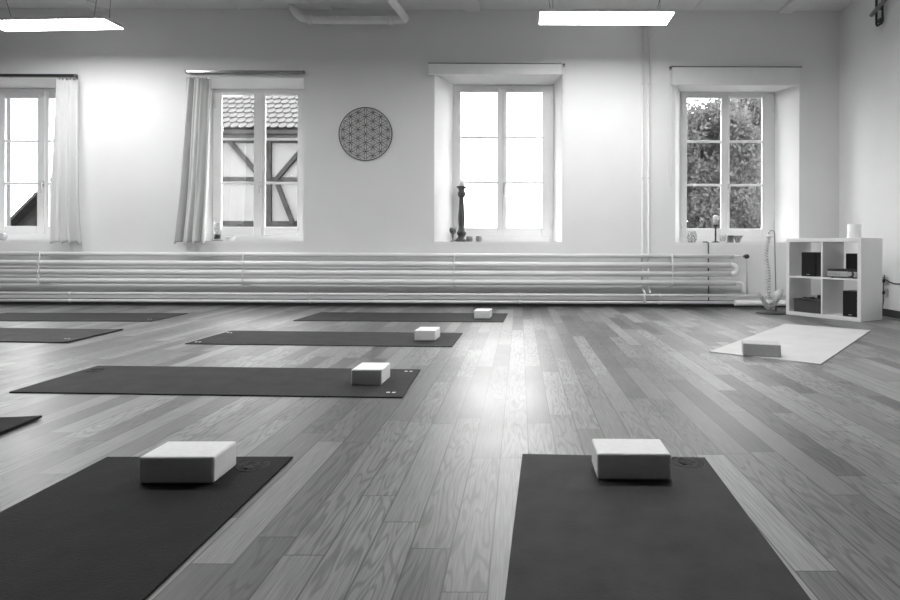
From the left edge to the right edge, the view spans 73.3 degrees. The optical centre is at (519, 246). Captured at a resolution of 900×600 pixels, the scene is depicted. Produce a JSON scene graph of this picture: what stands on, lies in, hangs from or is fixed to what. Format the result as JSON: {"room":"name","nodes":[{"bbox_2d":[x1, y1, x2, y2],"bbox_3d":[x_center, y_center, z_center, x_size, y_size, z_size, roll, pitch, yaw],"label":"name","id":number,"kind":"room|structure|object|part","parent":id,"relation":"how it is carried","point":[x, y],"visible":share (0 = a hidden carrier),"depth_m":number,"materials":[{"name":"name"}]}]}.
{"room":"exercise studio","nodes":[
{"label":"exercise studio","id":0,"kind":"room"},
{"bbox_2d":[0,8,839,299],"bbox_3d":[-1.836,-1.059,7.280,11.120,3.725,0.560,0,0,0],"label":"wall","id":1,"kind":"structure","parent":0,"point":[132,80],"depth_m":7.00,"materials":[{"name":"paint"}]},
{"bbox_2d":[0,74,77,241],"bbox_3d":[-5.937,-1.030,7.176,1.586,1.950,0.488,0,0,0],"label":"window","id":2,"kind":"structure","parent":1,"relation":"in","point":[41,232],"depth_m":7.35,"materials":[{"name":"white paint"}]},
{"bbox_2d":[0,233,7,239],"bbox_3d":[-6.124,-0.123,7.080,0.124,0.082,0.124,0,0,0],"label":"candle jar","id":3,"kind":"object","parent":2,"relation":"on","point":[3,236],"visible":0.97,"depth_m":7.06,"materials":[{"name":"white glass"}]},
{"bbox_3d":[-5.870,-0.068,7.176,1.376,0.026,0.346,0,0,0],"label":"sill","id":4,"kind":"part","parent":2,"relation":"part of","materials":[{"name":"white paint"}]},
{"bbox_3d":[-5.934,-1.987,6.966,1.586,0.038,0.068,0,0,0],"label":"curtain rail","id":5,"kind":"part","parent":2,"relation":"part of","materials":[{"name":"grey metal"}]},
{"bbox_3d":[-5.825,-0.733,7.314,0.026,0.145,0.044,0,0,0],"label":"handle","id":6,"kind":"part","parent":2,"relation":"part of","materials":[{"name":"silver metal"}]},
{"bbox_3d":[-5.558,-1.032,7.362,0.556,1.766,0.032,0,0,0],"label":"sash","id":7,"kind":"part","parent":2,"relation":"part of","materials":[{"name":"white paint"}]},
{"bbox_2d":[49,78,80,243],"bbox_3d":[-5.218,-0.992,6.912,0.346,1.918,0.129,0,0,0],"label":"curtain","id":8,"kind":"object","parent":2,"relation":"hanging from","point":[65,227],"visible":1,"depth_m":6.92,"materials":[{"name":"white fabric"}]},
{"bbox_2d":[73,0,104,10],"bbox_3d":[-4.915,-2.767,2.850,0.150,0.030,8.300,0,0,0],"label":"trim","id":9,"kind":"structure","parent":1,"relation":"attached to","point":[89,4],"depth_m":6.84,"materials":[{"name":"paint"}]},
{"bbox_2d":[227,0,240,9],"bbox_3d":[-3.275,-2.771,2.850,0.030,0.012,8.300,0,0,0],"label":"trim","id":10,"kind":"structure","parent":1,"relation":"attached to","point":[229,1],"depth_m":6.85,"materials":[{"name":"paint"}]},
{"bbox_2d":[185,70,304,73],"bbox_3d":[-3.185,-2.029,6.966,1.371,0.034,0.068,0,0,0],"label":"rail","id":11,"kind":"object","parent":1,"relation":"attached to","point":[186,71],"visible":1,"depth_m":6.93,"materials":[{"name":"metal"}]},
{"bbox_2d":[174,77,211,243],"bbox_3d":[-3.763,-0.998,6.904,0.401,1.930,0.173,0,0,-8],"label":"curtain","id":12,"kind":"object","parent":11,"relation":"hanging from","point":[190,226],"visible":1,"depth_m":6.91,"materials":[{"name":"white fabric"}]},
{"bbox_2d":[187,89,303,242],"bbox_3d":[-3.212,-0.991,7.212,1.366,1.890,0.417,0,0,0],"label":"window","id":13,"kind":"structure","parent":1,"relation":"in","point":[259,233],"depth_m":7.35,"materials":[{"name":"white paint"}]},
{"bbox_2d":[212,222,222,240],"bbox_3d":[-3.571,-0.181,7.080,0.120,0.215,0.120,0,0,0],"label":"candle jar","id":14,"kind":"object","parent":13,"relation":"on","point":[216,236],"visible":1,"depth_m":7.05,"materials":[{"name":"grey glass"}]},
{"bbox_2d":[214,234,220,238],"bbox_3d":[-3.571,-0.124,7.080,0.068,0.055,0.068,0,0,0],"label":"candle","id":15,"kind":"object","parent":14,"relation":"on","point":[216,236],"depth_m":7.05,"materials":[{"name":"grey wax"}]},
{"bbox_2d":[225,236,235,240],"bbox_3d":[-3.411,-0.099,7.070,0.116,0.052,0.116,0,0,0],"label":"bowl","id":16,"kind":"object","parent":13,"relation":"on","point":[229,238],"visible":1,"depth_m":7.03,"materials":[{"name":"white ceramic"}]},
{"bbox_3d":[-3.464,-1.024,7.362,0.556,1.766,0.032,0,0,0],"label":"sash","id":17,"kind":"part","parent":13,"relation":"part of","materials":[{"name":"white paint"}]},
{"bbox_3d":[-3.215,-0.059,7.176,1.366,0.026,0.346,0,0,0],"label":"sill","id":18,"kind":"part","parent":13,"relation":"part of","materials":[{"name":"white paint"}]},
{"bbox_3d":[-2.906,-1.022,7.362,0.556,1.766,0.032,0,0,0],"label":"sash","id":19,"kind":"part","parent":13,"relation":"part of","materials":[{"name":"white paint"}]},
{"bbox_2d":[305,0,315,9],"bbox_3d":[-2.395,-2.767,2.850,0.030,0.012,8.300,0,0,0],"label":"trim","id":20,"kind":"structure","parent":1,"relation":"attached to","point":[307,1],"depth_m":6.86,"materials":[{"name":"paint"}]},
{"bbox_2d":[339,107,391,160],"bbox_3d":[-1.799,-1.316,6.990,0.626,0.627,0.020,0,0,0],"label":"wall ornament","id":21,"kind":"object","parent":1,"relation":"attached to","point":[372,112],"visible":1,"depth_m":6.98,"materials":[{"name":"grey metal"}]},
{"bbox_2d":[0,299,733,303],"bbox_3d":[-1.842,0.622,6.920,11.100,0.041,0.160,0,0,0],"label":"pipe","id":22,"kind":"object","parent":1,"relation":"attached to","point":[1,300],"visible":0.94,"depth_m":6.84,"materials":[{"name":"white metal"}]},
{"bbox_2d":[0,251,749,293],"bbox_3d":[-2.380,0.295,6.903,10.022,0.467,0.192,0,0,0],"label":"radiator","id":23,"kind":"object","parent":1,"relation":"attached to","point":[41,281],"visible":1,"depth_m":6.83,"materials":[{"name":"white metal"}]},
{"bbox_2d":[0,298,785,306],"bbox_3d":[-1.842,0.646,6.991,11.120,0.075,0.018,0,0,0],"label":"baseboard","id":24,"kind":"structure","parent":1,"relation":"attached to","point":[7,303],"depth_m":6.98,"materials":[{"name":"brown wood"}]},
{"bbox_2d":[0,292,816,297],"bbox_3d":[-1.842,0.542,6.920,11.100,0.041,0.160,0,0,0],"label":"pipe","id":25,"kind":"object","parent":1,"relation":"attached to","point":[1,293],"visible":0.95,"depth_m":6.84,"materials":[{"name":"grey metal"}]},
{"bbox_2d":[462,0,479,11],"bbox_3d":[-0.555,-2.752,2.850,0.170,0.030,8.300,0,0,0],"label":"trim","id":26,"kind":"structure","parent":1,"relation":"attached to","point":[469,5],"depth_m":6.80,"materials":[{"name":"paint"}]},
{"bbox_2d":[434,85,561,243],"bbox_3d":[-0.253,-1.011,7.212,1.489,1.950,0.417,0,0,0],"label":"window","id":27,"kind":"structure","parent":1,"relation":"in","point":[501,234],"depth_m":7.35,"materials":[{"name":"white paint"}]},
{"bbox_2d":[449,228,456,241],"bbox_3d":[-0.788,-0.145,7.050,0.086,0.162,0.085,0,0,0],"label":"goblet","id":28,"kind":"object","parent":27,"relation":"on","point":[452,230],"visible":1,"depth_m":7.03,"materials":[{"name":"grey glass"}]},
{"bbox_2d":[454,180,466,241],"bbox_3d":[-0.699,-0.439,7.180,0.172,0.750,0.172,0,0,0],"label":"candlestick","id":29,"kind":"object","parent":27,"relation":"on","point":[461,232],"visible":0.98,"depth_m":7.15,"materials":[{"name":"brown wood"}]},
{"bbox_2d":[459,180,464,185],"bbox_3d":[-0.697,-0.764,7.180,0.068,0.078,0.068,0,0,0],"label":"candle","id":30,"kind":"object","parent":29,"relation":"on","point":[461,182],"depth_m":7.15,"materials":[{"name":"white wax"}]},
{"bbox_2d":[466,236,472,241],"bbox_3d":[-0.596,-0.094,7.060,0.076,0.062,0.076,0,0,0],"label":"tealight holder","id":31,"kind":"object","parent":27,"relation":"on","point":[468,238],"visible":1,"depth_m":7.03,"materials":[{"name":"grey glass"}]},
{"bbox_2d":[476,236,481,241],"bbox_3d":[-0.489,-0.095,7.090,0.072,0.064,0.072,0,0,0],"label":"tealight holder","id":32,"kind":"object","parent":27,"relation":"on","point":[478,238],"visible":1,"depth_m":7.06,"materials":[{"name":"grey glass"}]},
{"bbox_3d":[-0.504,-1.044,7.362,0.592,1.826,0.032,0,0,0],"label":"sash","id":33,"kind":"part","parent":27,"relation":"part of","materials":[{"name":"white glass"}]},
{"bbox_2d":[428,62,564,181],"bbox_3d":[-0.271,-1.437,6.952,1.584,1.380,0.097,0,0,0],"label":"roller blind","id":34,"kind":"object","parent":27,"relation":"attached to","point":[434,68],"visible":1,"depth_m":6.92,"materials":[{"name":"white fabric"}]},
{"bbox_3d":[-0.288,-2.120,6.960,1.545,0.014,0.080,0,0,0],"label":"rail","id":35,"kind":"part","parent":34,"relation":"part of","materials":[{"name":"metal"}]},
{"bbox_3d":[0.504,-1.436,6.912,0.022,1.318,0.006,0,0,0],"label":"pull chain","id":36,"kind":"part","parent":34,"relation":"part of","materials":[{"name":"white fabric"}]},
{"bbox_3d":[-0.256,-0.048,7.176,1.489,0.026,0.346,0,0,0],"label":"sill","id":37,"kind":"part","parent":27,"relation":"part of","materials":[{"name":"white paint"}]},
{"bbox_3d":[0.090,-1.042,7.362,0.592,1.826,0.032,0,0,0],"label":"sash","id":38,"kind":"part","parent":27,"relation":"part of","materials":[{"name":"white glass"}]},
{"bbox_2d":[641,25,645,302],"bbox_3d":[1.423,-1.059,6.897,0.030,3.396,0.172,0,0,0],"label":"riser pipe","id":39,"kind":"object","parent":1,"relation":"attached to","point":[642,82],"visible":0.94,"depth_m":6.96,"materials":[{"name":"white metal"}]},
{"bbox_2d":[647,25,650,293],"bbox_3d":[1.492,-1.109,6.915,0.030,3.296,0.136,0,0,0],"label":"riser pipe","id":40,"kind":"object","parent":1,"relation":"attached to","point":[648,82],"visible":0.91,"depth_m":6.96,"materials":[{"name":"white metal"}]},
{"bbox_2d":[694,0,703,11],"bbox_3d":[2.040,-2.752,2.850,0.030,0.012,8.300,0,0,0],"label":"trim","id":41,"kind":"structure","parent":1,"relation":"attached to","point":[701,1],"depth_m":6.82,"materials":[{"name":"paint"}]},
{"bbox_2d":[675,92,785,244],"bbox_3d":[2.536,-0.963,7.212,1.441,1.876,0.417,0,0,0],"label":"window","id":42,"kind":"structure","parent":1,"relation":"in","point":[750,236],"depth_m":7.35,"materials":[{"name":"white paint"}]},
{"bbox_2d":[687,231,696,241],"bbox_3d":[2.042,-0.120,7.120,0.122,0.132,0.121,0,0,0],"label":"lantern","id":43,"kind":"object","parent":42,"relation":"on","point":[691,235],"visible":0.96,"depth_m":7.08,"materials":[{"name":"glass"}]},
{"bbox_3d":[2.259,-0.997,7.362,0.557,1.751,0.032,0,0,0],"label":"sash","id":44,"kind":"part","parent":42,"relation":"part of","materials":[{"name":"white paint"}]},
{"bbox_2d":[703,241,708,306],"bbox_3d":[2.172,0.314,6.993,0.022,0.758,0.096,0,0,-33],"label":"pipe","id":45,"kind":"object","parent":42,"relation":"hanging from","point":[703,241],"visible":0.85,"depth_m":6.97,"materials":[{"name":"black metal"}]},
{"bbox_2d":[713,215,719,242],"bbox_3d":[2.314,-0.216,7.100,0.094,0.326,0.094,0,0,0],"label":"candle holder","id":46,"kind":"object","parent":42,"relation":"on","point":[715,217],"visible":0.97,"depth_m":7.08,"materials":[{"name":"black metal"}]},
{"bbox_2d":[713,215,717,224],"bbox_3d":[2.315,-0.321,7.100,0.062,0.115,0.062,0,0,0],"label":"candle","id":47,"kind":"object","parent":46,"relation":"on","point":[715,218],"depth_m":7.07,"materials":[{"name":"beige wax"}]},
{"bbox_2d":[719,235,725,242],"bbox_3d":[2.384,-0.100,7.060,0.080,0.094,0.072,0,0,0],"label":"bowl","id":48,"kind":"object","parent":42,"relation":"on","point":[722,239],"visible":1,"depth_m":7.04,"materials":[{"name":"grey ceramic"}]},
{"bbox_2d":[727,235,733,242],"bbox_3d":[2.481,-0.094,7.080,0.068,0.084,0.060,0,0,0],"label":"trinket box","id":49,"kind":"object","parent":42,"relation":"on","point":[730,238],"visible":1,"depth_m":7.05,"materials":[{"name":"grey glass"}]},
{"bbox_3d":[2.533,-0.039,7.176,1.441,0.026,0.346,0,0,0],"label":"sill","id":50,"kind":"part","parent":42,"relation":"part of","materials":[{"name":"white paint"}]},
{"bbox_2d":[669,66,801,185],"bbox_3d":[2.487,-1.392,6.952,1.533,1.391,0.097,0,0,0],"label":"roller blind","id":51,"kind":"object","parent":42,"relation":"attached to","point":[680,75],"visible":1,"depth_m":6.92,"materials":[{"name":"white fabric"}]},
{"bbox_3d":[1.736,-1.395,6.912,0.022,1.329,0.006,0,0,0],"label":"pull chain","id":52,"kind":"part","parent":51,"relation":"part of","materials":[{"name":"white fabric"}]},
{"bbox_3d":[2.504,-2.080,6.960,1.504,0.014,0.080,0,0,0],"label":"rail","id":53,"kind":"part","parent":51,"relation":"part of","materials":[{"name":"metal"}]},
{"bbox_2d":[733,235,742,242],"bbox_3d":[2.567,-0.093,7.070,0.128,0.083,0.128,0,0,0],"label":"bowl","id":54,"kind":"object","parent":42,"relation":"on","point":[737,238],"visible":1,"depth_m":7.04,"materials":[{"name":"grey ceramic"}]},
{"bbox_3d":[2.818,-0.995,7.362,0.557,1.751,0.032,0,0,0],"label":"sash","id":55,"kind":"part","parent":42,"relation":"part of","materials":[{"name":"white paint"}]},
{"bbox_2d":[734,300,785,305],"bbox_3d":[3.067,0.633,6.760,1.293,0.060,0.060,0,0,0],"label":"pipe","id":56,"kind":"object","parent":1,"relation":"attached to","point":[736,302],"visible":0.34,"depth_m":6.74,"materials":[{"name":"white metal"}]},
{"bbox_2d":[778,0,806,13],"bbox_3d":[3.090,-2.737,2.850,0.160,0.035,8.300,0,0,0],"label":"trim","id":57,"kind":"structure","parent":1,"relation":"attached to","point":[791,6],"depth_m":6.80,"materials":[{"name":"paint"}]},
{"bbox_2d":[0,0,853,10],"bbox_3d":[-1.830,-2.846,2.800,11.320,0.150,8.400,0,0,0],"label":"ceiling","id":58,"kind":"structure","parent":0,"point":[678,5],"depth_m":6.85,"materials":[{"name":"paint"}]},
{"bbox_2d":[0,0,123,30],"bbox_3d":[-4.691,-2.503,6.030,1.276,0.554,0.286,0,0,3],"label":"pendant lamp","id":59,"kind":"object","parent":58,"relation":"hanging from","point":[91,22],"visible":1,"depth_m":5.98,"materials":[{"name":"white plastic"}]},
{"bbox_2d":[0,19,121,30],"bbox_3d":[-4.692,-2.229,6.030,1.260,0.006,0.270,0,0,3],"label":"diffuser","id":60,"kind":"object","parent":59,"relation":"attached to","point":[5,24],"depth_m":6.01,"materials":[{"name":"white plastic"}]},
{"bbox_2d":[288,0,408,24],"bbox_3d":[-1.962,-2.672,5.198,1.394,0.240,3.603,0,0,0],"label":"duct","id":61,"kind":"object","parent":58,"relation":"attached to","point":[402,18],"visible":1,"depth_m":6.84,"materials":[{"name":"grey metal"}]},
{"bbox_2d":[539,0,674,24],"bbox_3d":[0.824,-2.484,5.805,1.276,0.554,0.326,0,0,0],"label":"pendant lamp","id":62,"kind":"object","parent":58,"relation":"hanging from","point":[547,16],"visible":1,"depth_m":5.75,"materials":[{"name":"white plastic"}]},
{"bbox_2d":[539,12,673,24],"bbox_3d":[0.823,-2.210,5.805,1.260,0.006,0.310,0,0,0],"label":"diffuser","id":63,"kind":"object","parent":62,"relation":"attached to","point":[545,18],"depth_m":5.79,"materials":[{"name":"white plastic"}]},
{"bbox_2d":[0,304,899,599],"bbox_3d":[-1.843,0.744,2.800,11.320,0.120,8.400,0,0,0],"label":"floor","id":64,"kind":"structure","parent":0,"point":[413,496],"depth_m":2.25,"materials":[{"name":"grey wood"}]},
{"bbox_2d":[0,415,41,434],"bbox_3d":[-2.783,0.673,1.995,1.830,0.014,0.610,0,0,-6],"label":"yoga mat","id":65,"kind":"object","parent":64,"relation":"on","point":[7,424],"visible":1,"depth_m":2.31,"materials":[{"name":"grey rubber"}]},
{"bbox_2d":[0,328,122,342],"bbox_3d":[-4.123,0.669,4.618,1.921,0.013,0.654,0,0,4],"label":"yoga mat","id":66,"kind":"object","parent":64,"relation":"on","point":[18,335],"visible":1,"depth_m":4.59,"materials":[{"name":"rubber"}]},
{"bbox_2d":[0,313,187,321],"bbox_3d":[-4.278,0.672,5.771,1.857,0.006,0.654,0,0,-1],"label":"yoga mat","id":67,"kind":"object","parent":64,"relation":"on","point":[120,317],"visible":1,"depth_m":5.76,"materials":[{"name":"grey rubber"}]},
{"bbox_2d":[0,457,292,599],"bbox_3d":[-1.027,0.681,1.033,0.599,0.009,1.830,0,0,-1],"label":"yoga mat","id":68,"kind":"object","parent":64,"relation":"on","point":[98,532],"visible":0.96,"depth_m":1.45,"materials":[{"name":"grey rubber"}]},
{"bbox_2d":[140,441,235,482],"bbox_3d":[-0.988,0.642,1.796,0.214,0.077,0.146,0,0,-1],"label":"block","id":69,"kind":"object","parent":68,"relation":"on","point":[172,461],"visible":1,"depth_m":1.73,"materials":[{"name":"white plastic"}]},
{"bbox_2d":[9,366,420,397],"bbox_3d":[-1.470,0.680,3.075,1.898,0.010,0.618,0,0,2],"label":"yoga mat","id":70,"kind":"object","parent":64,"relation":"on","point":[127,380],"visible":0.98,"depth_m":3.00,"materials":[{"name":"grey rubber"}]},
{"bbox_2d":[351,362,389,384],"bbox_3d":[-0.756,0.642,3.051,0.152,0.077,0.185,0,0,1],"label":"block","id":71,"kind":"object","parent":70,"relation":"on","point":[365,373],"visible":1,"depth_m":2.96,"materials":[{"name":"white plastic"}]},
{"bbox_2d":[185,331,462,346],"bbox_3d":[-1.402,0.682,4.486,1.902,0.006,0.650,0,0,3],"label":"yoga mat","id":72,"kind":"object","parent":64,"relation":"on","point":[298,338],"visible":0.94,"depth_m":4.41,"materials":[{"name":"grey rubber"}]},
{"bbox_2d":[415,327,439,340],"bbox_3d":[-0.686,0.643,4.449,0.153,0.077,0.195,0,0,3],"label":"block","id":73,"kind":"object","parent":72,"relation":"on","point":[422,333],"visible":1,"depth_m":4.35,"materials":[{"name":"white plastic"}]},
{"bbox_2d":[293,312,507,321],"bbox_3d":[-1.107,0.683,5.861,1.949,0.006,0.700,0,0,1],"label":"yoga mat","id":74,"kind":"object","parent":64,"relation":"on","point":[322,316],"visible":0.93,"depth_m":5.79,"materials":[{"name":"grey rubber"}]},
{"bbox_2d":[474,308,491,318],"bbox_3d":[-0.357,0.644,5.812,0.152,0.077,0.200,0,0,3],"label":"block","id":75,"kind":"object","parent":74,"relation":"on","point":[479,313],"visible":1,"depth_m":5.71,"materials":[{"name":"white plastic"}]},
{"bbox_2d":[505,454,810,599],"bbox_3d":[0.268,0.686,1.149,0.595,0.010,1.652,0,0,3],"label":"yoga mat","id":76,"kind":"object","parent":64,"relation":"on","point":[578,535],"visible":0.93,"depth_m":1.40,"materials":[{"name":"rubber"}]},
{"bbox_2d":[592,439,670,479],"bbox_3d":[0.336,0.646,1.834,0.218,0.077,0.146,0,0,0],"label":"block","id":77,"kind":"object","parent":76,"relation":"on","point":[646,459],"visible":1,"depth_m":1.76,"materials":[{"name":"white plastic"}]},
{"bbox_2d":[756,230,785,314],"bbox_3d":[2.648,0.258,6.338,0.309,0.883,0.300,0,0,0],"label":"model","id":78,"kind":"object","parent":64,"relation":"on","point":[770,302],"visible":1,"depth_m":6.33},
{"bbox_3d":[2.651,0.692,6.338,0.300,0.014,0.300,0,0,0],"label":"plate","id":79,"kind":"part","parent":78,"relation":"part of","materials":[{"name":"black metal"}]},
{"bbox_2d":[709,324,870,364],"bbox_3d":[2.085,0.694,4.478,0.670,0.006,1.860,0,0,38],"label":"yoga mat","id":80,"kind":"object","parent":64,"relation":"on","point":[808,344],"visible":0.92,"depth_m":4.38,"materials":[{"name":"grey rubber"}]},
{"bbox_2d":[742,340,780,357],"bbox_3d":[1.540,0.649,3.836,0.222,0.080,0.150,0,0,17],"label":"block","id":81,"kind":"object","parent":80,"relation":"on","point":[749,347],"visible":1,"depth_m":3.77,"materials":[{"name":"grey plastic"}]},
{"bbox_2d":[786,238,881,321],"bbox_3d":[3.139,0.307,6.027,0.390,0.787,0.765,0,0,-33],"label":"cube shelf","id":82,"kind":"object","parent":64,"relation":"on","point":[869,250],"visible":0.89,"depth_m":5.95,"materials":[{"name":"white wood"}]},
{"bbox_3d":[2.941,0.307,6.333,0.390,0.715,0.036,0,0,-33],"label":"panel","id":83,"kind":"part","parent":82,"relation":"part of","materials":[{"name":"white plastic"}]},
{"bbox_2d":[794,298,820,313],"bbox_3d":[2.998,0.596,6.139,0.249,0.135,0.281,0,0,-33],"label":"storage box","id":84,"kind":"object","parent":82,"relation":"on","point":[809,305],"visible":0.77,"depth_m":6.06,"materials":[{"name":"grey cardboard"}]},
{"bbox_3d":[3.000,0.536,6.140,0.246,0.014,0.281,0,0,-33],"label":"lid","id":85,"kind":"part","parent":84,"relation":"part of","materials":[{"name":"grey cardboard"}]},
{"bbox_2d":[802,252,820,276],"bbox_3d":[3.005,0.176,6.142,0.192,0.245,0.155,0,0,-33],"label":"speaker","id":86,"kind":"object","parent":82,"relation":"on","point":[811,261],"visible":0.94,"depth_m":6.07},
{"bbox_2d":[802,253,815,275],"bbox_3d":[2.930,0.175,6.094,0.012,0.237,0.147,0,0,-33],"label":"grille","id":87,"kind":"object","parent":86,"relation":"attached to","point":[808,259],"depth_m":6.08,"materials":[{"name":"black fabric"}]},
{"bbox_3d":[3.140,-0.068,6.027,0.390,0.036,0.765,0,0,-33],"label":"panel","id":88,"kind":"part","parent":82,"relation":"part of","materials":[{"name":"white plastic"}]},
{"bbox_3d":[3.138,0.683,6.027,0.390,0.036,0.765,0,0,-33],"label":"panel","id":89,"kind":"part","parent":82,"relation":"part of","materials":[{"name":"white plastic"}]},
{"bbox_2d":[827,269,856,278],"bbox_3d":[3.202,0.258,5.839,0.300,0.082,0.285,0,0,-33],"label":"receiver","id":90,"kind":"object","parent":82,"relation":"on","point":[833,273],"visible":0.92,"depth_m":5.78,"materials":[{"name":"black plastic"}]},
{"bbox_3d":[3.096,0.261,5.770,0.008,0.052,0.285,0,0,-33],"label":"panel","id":91,"kind":"part","parent":90,"relation":"part of","materials":[{"name":"metal"}]},
{"bbox_2d":[843,290,856,316],"bbox_3d":[3.220,0.542,5.761,0.192,0.245,0.150,0,0,-33],"label":"speaker","id":92,"kind":"object","parent":82,"relation":"on","point":[849,296],"visible":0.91,"depth_m":5.71},
{"bbox_2d":[846,253,856,268],"bbox_3d":[3.346,0.182,5.985,0.080,0.235,0.150,0,0,-33],"label":"speaker","id":93,"kind":"object","parent":82,"relation":"on","point":[851,258],"visible":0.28,"depth_m":5.98},
{"bbox_2d":[847,223,860,237],"bbox_3d":[3.238,-0.157,5.813,0.120,0.142,0.120,0,0,0],"label":"pillar candle","id":94,"kind":"object","parent":82,"relation":"on","point":[853,230],"visible":0.94,"depth_m":5.76,"materials":[{"name":"white wax"}]},
{"bbox_3d":[3.338,0.308,5.721,0.390,0.715,0.036,0,0,-33],"label":"panel","id":95,"kind":"part","parent":82,"relation":"part of","materials":[{"name":"white plastic"}]},
{"bbox_2d":[882,275,899,320],"bbox_3d":[3.632,0.491,5.820,0.080,0.419,0.591,0,0,7],"label":"cable","id":96,"kind":"object","parent":64,"relation":"on","point":[884,275],"visible":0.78,"depth_m":6.08,"materials":[{"name":"grey plastic"}]},
{"bbox_2d":[839,0,899,310],"bbox_3d":[3.799,-1.039,3.080,0.150,3.725,8.960,0,0,0],"label":"wall","id":97,"kind":"structure","parent":0,"point":[869,66],"depth_m":6.36,"materials":[{"name":"paint"}]},
{"bbox_2d":[869,0,886,26],"bbox_3d":[3.688,-2.510,5.767,0.082,0.464,1.010,0,0,0],"label":"wall bracket","id":98,"kind":"object","parent":97,"relation":"attached to","point":[880,6],"visible":1,"depth_m":6.15,"materials":[{"name":"black metal"}]},
{"bbox_3d":[3.669,-2.534,5.767,0.043,0.272,1.010,0,0,0],"label":"rod","id":99,"kind":"part","parent":98,"relation":"part of","materials":[{"name":"grey metal"}]},
{"bbox_2d":[882,288,887,296],"bbox_3d":[3.697,0.463,6.104,0.042,0.080,0.080,0,0,0],"label":"wall socket","id":100,"kind":"object","parent":97,"relation":"attached to","point":[885,292],"visible":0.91,"depth_m":6.08,"materials":[{"name":"white paint"}]},
{"bbox_2d":[882,277,887,284],"bbox_3d":[3.698,0.343,6.104,0.042,0.080,0.080,0,0,0],"label":"wall socket","id":101,"kind":"object","parent":97,"relation":"attached to","point":[886,278],"visible":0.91,"depth_m":6.08,"materials":[{"name":"white paint"}]},
{"bbox_2d":[882,308,899,318],"bbox_3d":[3.709,0.665,2.841,0.018,0.075,8.282,0,0,0],"label":"baseboard","id":102,"kind":"structure","parent":97,"relation":"attached to","point":[885,312],"depth_m":5.97,"materials":[{"name":"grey wood"}]},
{"label":"outside","id":103,"kind":"structure","parent":0,"visible":0},
{"bbox_3d":[-0.004,1.090,38.805,90.000,0.200,62.390,0,0,0],"label":"ground","id":104,"kind":"structure","parent":103,"visible":0},
{"bbox_2d":[11,177,50,225],"bbox_3d":[-14.873,-0.923,22.750,5.583,3.721,6.300,0,0,0],"label":"barn","id":105,"kind":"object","parent":104,"relation":"on","point":[26,215],"visible":0.05,"depth_m":19.90,"materials":[{"name":"grey wood"}]},
{"bbox_2d":[222,95,297,226],"bbox_3d":[-8.064,-3.036,21.762,5.867,7.996,6.538,0,0,0],"label":"house","id":106,"kind":"structure","parent":104,"relation":"on","point":[238,110],"depth_m":19.00,"materials":[{"name":"paint"}]},
{"bbox_2d":[687,98,760,228],"bbox_3d":[4.195,-1.335,13.096,3.028,4.824,2.659,0,0,6],"label":"tree","id":107,"kind":"object","parent":104,"relation":"on","point":[703,159],"visible":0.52,"depth_m":12.39,"materials":[{"name":"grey plant"}]},
{"bbox_2d":[710,98,761,213],"bbox_3d":[6.550,-1.905,16.942,4.125,6.027,4.147,0,0,-44],"label":"tree","id":108,"kind":"object","parent":104,"relation":"on","point":[754,103],"visible":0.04,"depth_m":16.47,"materials":[{"name":"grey plant"}]}
]}

